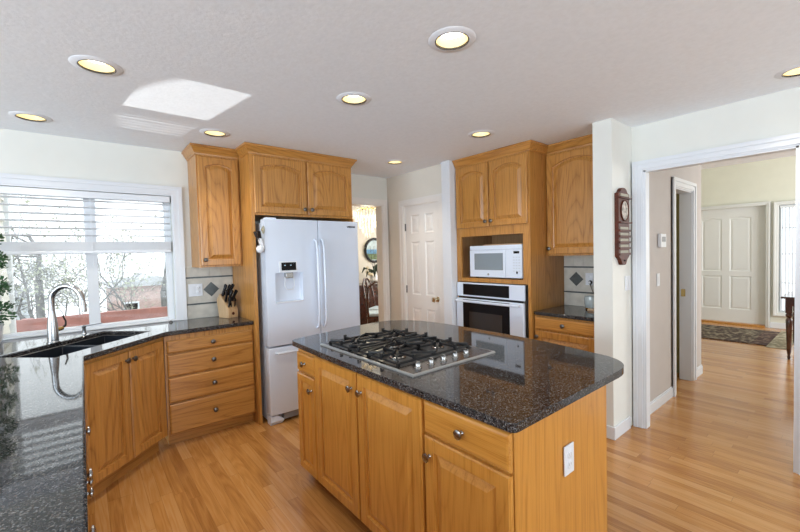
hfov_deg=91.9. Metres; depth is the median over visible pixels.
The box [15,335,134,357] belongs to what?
sink
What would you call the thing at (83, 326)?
soap dispenser
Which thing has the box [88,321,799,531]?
floor
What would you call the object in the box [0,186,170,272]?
window blind
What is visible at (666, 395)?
baseboard
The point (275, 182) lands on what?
tall cabinet
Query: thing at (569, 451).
socket
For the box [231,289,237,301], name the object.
kitchen knife
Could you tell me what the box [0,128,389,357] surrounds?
wall
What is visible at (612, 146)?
wall
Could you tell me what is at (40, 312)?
bare tree
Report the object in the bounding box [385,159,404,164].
recessed light
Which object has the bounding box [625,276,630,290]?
light switch
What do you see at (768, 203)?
trim
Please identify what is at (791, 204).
window
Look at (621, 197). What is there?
wall clock
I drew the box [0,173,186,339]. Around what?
window
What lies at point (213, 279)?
tile backsplash
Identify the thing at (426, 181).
wall
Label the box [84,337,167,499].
base cabinet
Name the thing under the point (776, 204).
trim
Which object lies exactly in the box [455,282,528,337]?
oven
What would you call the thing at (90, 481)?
cabinet knobs
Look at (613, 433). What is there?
baseboard
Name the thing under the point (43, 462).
countertop
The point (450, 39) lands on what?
recessed light
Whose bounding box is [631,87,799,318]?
wall
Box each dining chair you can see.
[362,278,377,323]
[366,281,378,323]
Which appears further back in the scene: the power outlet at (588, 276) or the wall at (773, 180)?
the wall at (773, 180)
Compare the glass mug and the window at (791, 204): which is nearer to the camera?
the glass mug
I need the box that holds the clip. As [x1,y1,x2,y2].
[253,231,264,252]
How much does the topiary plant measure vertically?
0.816 m
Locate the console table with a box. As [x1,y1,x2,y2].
[781,291,794,359]
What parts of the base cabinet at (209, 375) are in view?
drawer, drawer, drawer, drawer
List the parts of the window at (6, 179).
sill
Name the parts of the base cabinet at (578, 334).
drawer, door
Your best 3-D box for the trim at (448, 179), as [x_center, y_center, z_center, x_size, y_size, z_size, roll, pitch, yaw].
[0.557,0.098,4.211,0.120,2.440,0.120,-3,2,-39]
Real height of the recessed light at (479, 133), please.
0.132 m
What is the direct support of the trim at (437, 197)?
attached to the wall at (426, 181)
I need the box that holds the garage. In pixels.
[14,285,32,319]
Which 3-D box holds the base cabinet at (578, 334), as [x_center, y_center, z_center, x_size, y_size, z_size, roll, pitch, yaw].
[1.613,0.875,3.489,0.605,0.880,0.562,-3,2,-39]
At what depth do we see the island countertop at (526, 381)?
1.75 m
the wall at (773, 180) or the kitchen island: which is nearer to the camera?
the kitchen island
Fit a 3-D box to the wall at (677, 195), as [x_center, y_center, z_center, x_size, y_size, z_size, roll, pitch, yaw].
[2.841,0.016,4.949,0.068,2.440,1.373,-3,2,-39]
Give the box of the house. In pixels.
[104,273,162,310]
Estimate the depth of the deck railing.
4.73 m
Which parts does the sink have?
bowl, bowl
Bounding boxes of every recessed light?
[8,111,52,122]
[68,55,123,75]
[199,128,229,137]
[336,92,370,105]
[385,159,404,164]
[428,26,475,52]
[468,130,493,137]
[774,64,799,78]
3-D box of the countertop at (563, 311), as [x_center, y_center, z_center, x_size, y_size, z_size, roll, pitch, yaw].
[1.609,0.417,3.481,0.586,0.032,0.568,-3,2,-39]
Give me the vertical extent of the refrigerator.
1.808 m
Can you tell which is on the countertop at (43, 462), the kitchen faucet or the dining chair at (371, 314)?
the kitchen faucet
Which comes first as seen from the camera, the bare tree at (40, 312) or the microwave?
the microwave
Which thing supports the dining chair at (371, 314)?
on the floor
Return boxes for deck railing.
[16,306,167,331]
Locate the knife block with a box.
[217,294,237,317]
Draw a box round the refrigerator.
[255,217,359,425]
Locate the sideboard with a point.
(363, 315)
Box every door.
[405,202,440,322]
[676,188,691,380]
[701,205,765,324]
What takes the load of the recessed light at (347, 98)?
in the ceiling
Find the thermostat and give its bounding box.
[658,234,665,247]
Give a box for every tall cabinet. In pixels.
[233,142,356,424]
[452,140,564,338]
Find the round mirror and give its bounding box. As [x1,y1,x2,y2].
[364,238,376,262]
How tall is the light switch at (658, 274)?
0.115 m
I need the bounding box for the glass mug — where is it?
[584,296,593,308]
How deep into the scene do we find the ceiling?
2.05 m
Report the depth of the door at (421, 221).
4.57 m
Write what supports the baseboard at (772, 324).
attached to the wall at (773, 180)
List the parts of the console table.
leg, leg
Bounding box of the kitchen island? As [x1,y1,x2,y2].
[297,348,606,531]
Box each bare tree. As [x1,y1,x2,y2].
[9,195,165,319]
[11,200,166,317]
[13,255,119,317]
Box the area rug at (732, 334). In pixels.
[701,324,779,345]
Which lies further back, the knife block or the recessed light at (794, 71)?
the knife block
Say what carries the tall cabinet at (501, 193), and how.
on the floor
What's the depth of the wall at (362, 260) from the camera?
7.93 m
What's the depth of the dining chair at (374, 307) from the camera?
7.02 m
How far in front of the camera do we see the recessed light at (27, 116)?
2.60 m
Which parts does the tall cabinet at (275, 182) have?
panel, door, crown moulding, door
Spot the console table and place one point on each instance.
(789, 297)
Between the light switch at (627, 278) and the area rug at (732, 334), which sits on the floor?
the area rug at (732, 334)
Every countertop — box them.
[0,316,253,531]
[292,320,623,432]
[534,305,593,321]
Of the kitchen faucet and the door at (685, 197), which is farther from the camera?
the door at (685, 197)
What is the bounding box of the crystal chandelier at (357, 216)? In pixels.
[353,207,375,237]
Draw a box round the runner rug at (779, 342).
[766,331,792,349]
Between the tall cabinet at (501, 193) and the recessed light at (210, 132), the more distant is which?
the tall cabinet at (501, 193)
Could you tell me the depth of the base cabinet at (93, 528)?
0.96 m
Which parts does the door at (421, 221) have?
knob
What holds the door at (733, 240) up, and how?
in the wall at (773, 180)
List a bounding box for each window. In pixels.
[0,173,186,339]
[779,204,794,311]
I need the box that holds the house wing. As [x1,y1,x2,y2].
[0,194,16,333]
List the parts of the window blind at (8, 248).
ladder cord, rail, pull cord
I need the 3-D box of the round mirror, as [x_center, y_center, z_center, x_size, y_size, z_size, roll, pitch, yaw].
[-0.532,-0.327,8.081,0.526,0.526,0.056,-3,2,-39]
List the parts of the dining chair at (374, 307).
frame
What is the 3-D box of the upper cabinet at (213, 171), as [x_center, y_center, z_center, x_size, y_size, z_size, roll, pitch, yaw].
[-1.699,-0.516,3.510,0.401,1.047,0.368,-3,2,-39]
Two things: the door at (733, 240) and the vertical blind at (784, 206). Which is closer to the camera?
the vertical blind at (784, 206)
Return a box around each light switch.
[188,283,202,296]
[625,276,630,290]
[657,273,659,285]
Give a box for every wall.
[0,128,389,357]
[352,206,376,282]
[387,164,441,319]
[592,118,700,426]
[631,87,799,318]
[676,194,679,372]
[701,156,795,322]
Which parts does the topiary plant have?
pot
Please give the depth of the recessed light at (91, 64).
1.95 m
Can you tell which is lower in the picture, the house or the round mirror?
the house
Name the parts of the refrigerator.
freezer drawer, handle, dispenser panel, door, handle, handle, door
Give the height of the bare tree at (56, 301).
13.947 m
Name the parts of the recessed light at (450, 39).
bulb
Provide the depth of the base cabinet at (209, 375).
3.17 m
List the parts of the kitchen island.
drawer, door, door, knob, knob, door, knob, knob, drawer, door, panel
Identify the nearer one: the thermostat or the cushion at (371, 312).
the thermostat
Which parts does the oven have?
control glass, door glass, handle, door, control panel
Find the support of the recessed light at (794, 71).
in the ceiling
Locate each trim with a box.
[352,197,389,320]
[398,193,443,322]
[441,160,457,324]
[632,132,799,474]
[671,176,696,396]
[701,201,770,327]
[701,319,764,327]
[773,200,794,316]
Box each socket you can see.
[568,450,571,458]
[568,460,571,468]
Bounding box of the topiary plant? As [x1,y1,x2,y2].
[0,233,16,342]
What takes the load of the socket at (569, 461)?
attached to the power outlet at (568, 449)
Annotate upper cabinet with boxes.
[181,143,242,267]
[546,134,593,255]
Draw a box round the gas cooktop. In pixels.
[320,328,495,376]
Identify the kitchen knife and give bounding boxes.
[221,284,227,295]
[228,289,233,301]
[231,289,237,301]
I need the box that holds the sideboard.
[359,282,378,324]
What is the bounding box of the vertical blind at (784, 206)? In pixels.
[780,205,794,310]
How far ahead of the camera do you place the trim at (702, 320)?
7.17 m
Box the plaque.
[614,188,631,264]
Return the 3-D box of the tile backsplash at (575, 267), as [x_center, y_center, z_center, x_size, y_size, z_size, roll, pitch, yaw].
[1.825,0.143,3.656,0.012,0.489,0.568,-3,2,-39]
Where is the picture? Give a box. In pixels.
[620,200,628,220]
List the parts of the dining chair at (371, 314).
seat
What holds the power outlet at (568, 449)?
attached to the kitchen island
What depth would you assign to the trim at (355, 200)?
4.98 m
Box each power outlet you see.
[564,441,573,476]
[585,273,592,284]
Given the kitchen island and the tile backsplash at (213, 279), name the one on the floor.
the kitchen island
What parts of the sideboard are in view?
door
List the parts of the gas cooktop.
burner, control knob, control knob, control knob, control knob, control knob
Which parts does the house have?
pane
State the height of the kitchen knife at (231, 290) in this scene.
0.147 m
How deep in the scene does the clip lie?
3.26 m
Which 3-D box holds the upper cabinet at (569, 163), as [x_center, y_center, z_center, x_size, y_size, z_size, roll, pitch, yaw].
[1.669,-0.612,3.519,0.355,1.027,0.565,-3,2,-39]
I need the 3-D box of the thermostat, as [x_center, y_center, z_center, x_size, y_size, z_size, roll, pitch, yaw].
[2.401,-0.232,3.541,0.140,0.124,0.030,-3,2,-39]
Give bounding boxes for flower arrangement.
[362,248,377,282]
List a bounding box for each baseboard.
[607,416,630,439]
[650,365,702,414]
[770,322,792,329]
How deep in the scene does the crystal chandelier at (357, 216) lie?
6.23 m
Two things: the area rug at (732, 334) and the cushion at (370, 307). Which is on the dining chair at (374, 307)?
the cushion at (370, 307)
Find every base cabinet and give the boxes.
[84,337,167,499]
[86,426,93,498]
[89,525,96,531]
[163,325,255,444]
[534,315,593,352]
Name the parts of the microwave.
control panel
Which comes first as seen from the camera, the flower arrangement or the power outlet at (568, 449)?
the power outlet at (568, 449)
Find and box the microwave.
[470,244,522,278]
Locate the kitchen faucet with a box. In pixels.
[46,283,86,343]
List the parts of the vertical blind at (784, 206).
head rail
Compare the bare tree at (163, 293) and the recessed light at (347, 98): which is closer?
the recessed light at (347, 98)
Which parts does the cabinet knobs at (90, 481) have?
knob, knob, knob, knob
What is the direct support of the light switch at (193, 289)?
attached to the tile backsplash at (213, 279)
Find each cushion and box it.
[369,306,377,309]
[369,310,378,315]
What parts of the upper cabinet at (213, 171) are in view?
crown moulding, door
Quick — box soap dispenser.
[81,323,101,333]
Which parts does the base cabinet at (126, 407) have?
door, door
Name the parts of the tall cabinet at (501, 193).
door, crown moulding, door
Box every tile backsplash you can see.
[185,266,233,318]
[564,255,593,305]
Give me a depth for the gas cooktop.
2.13 m
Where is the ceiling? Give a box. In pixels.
[0,0,799,178]

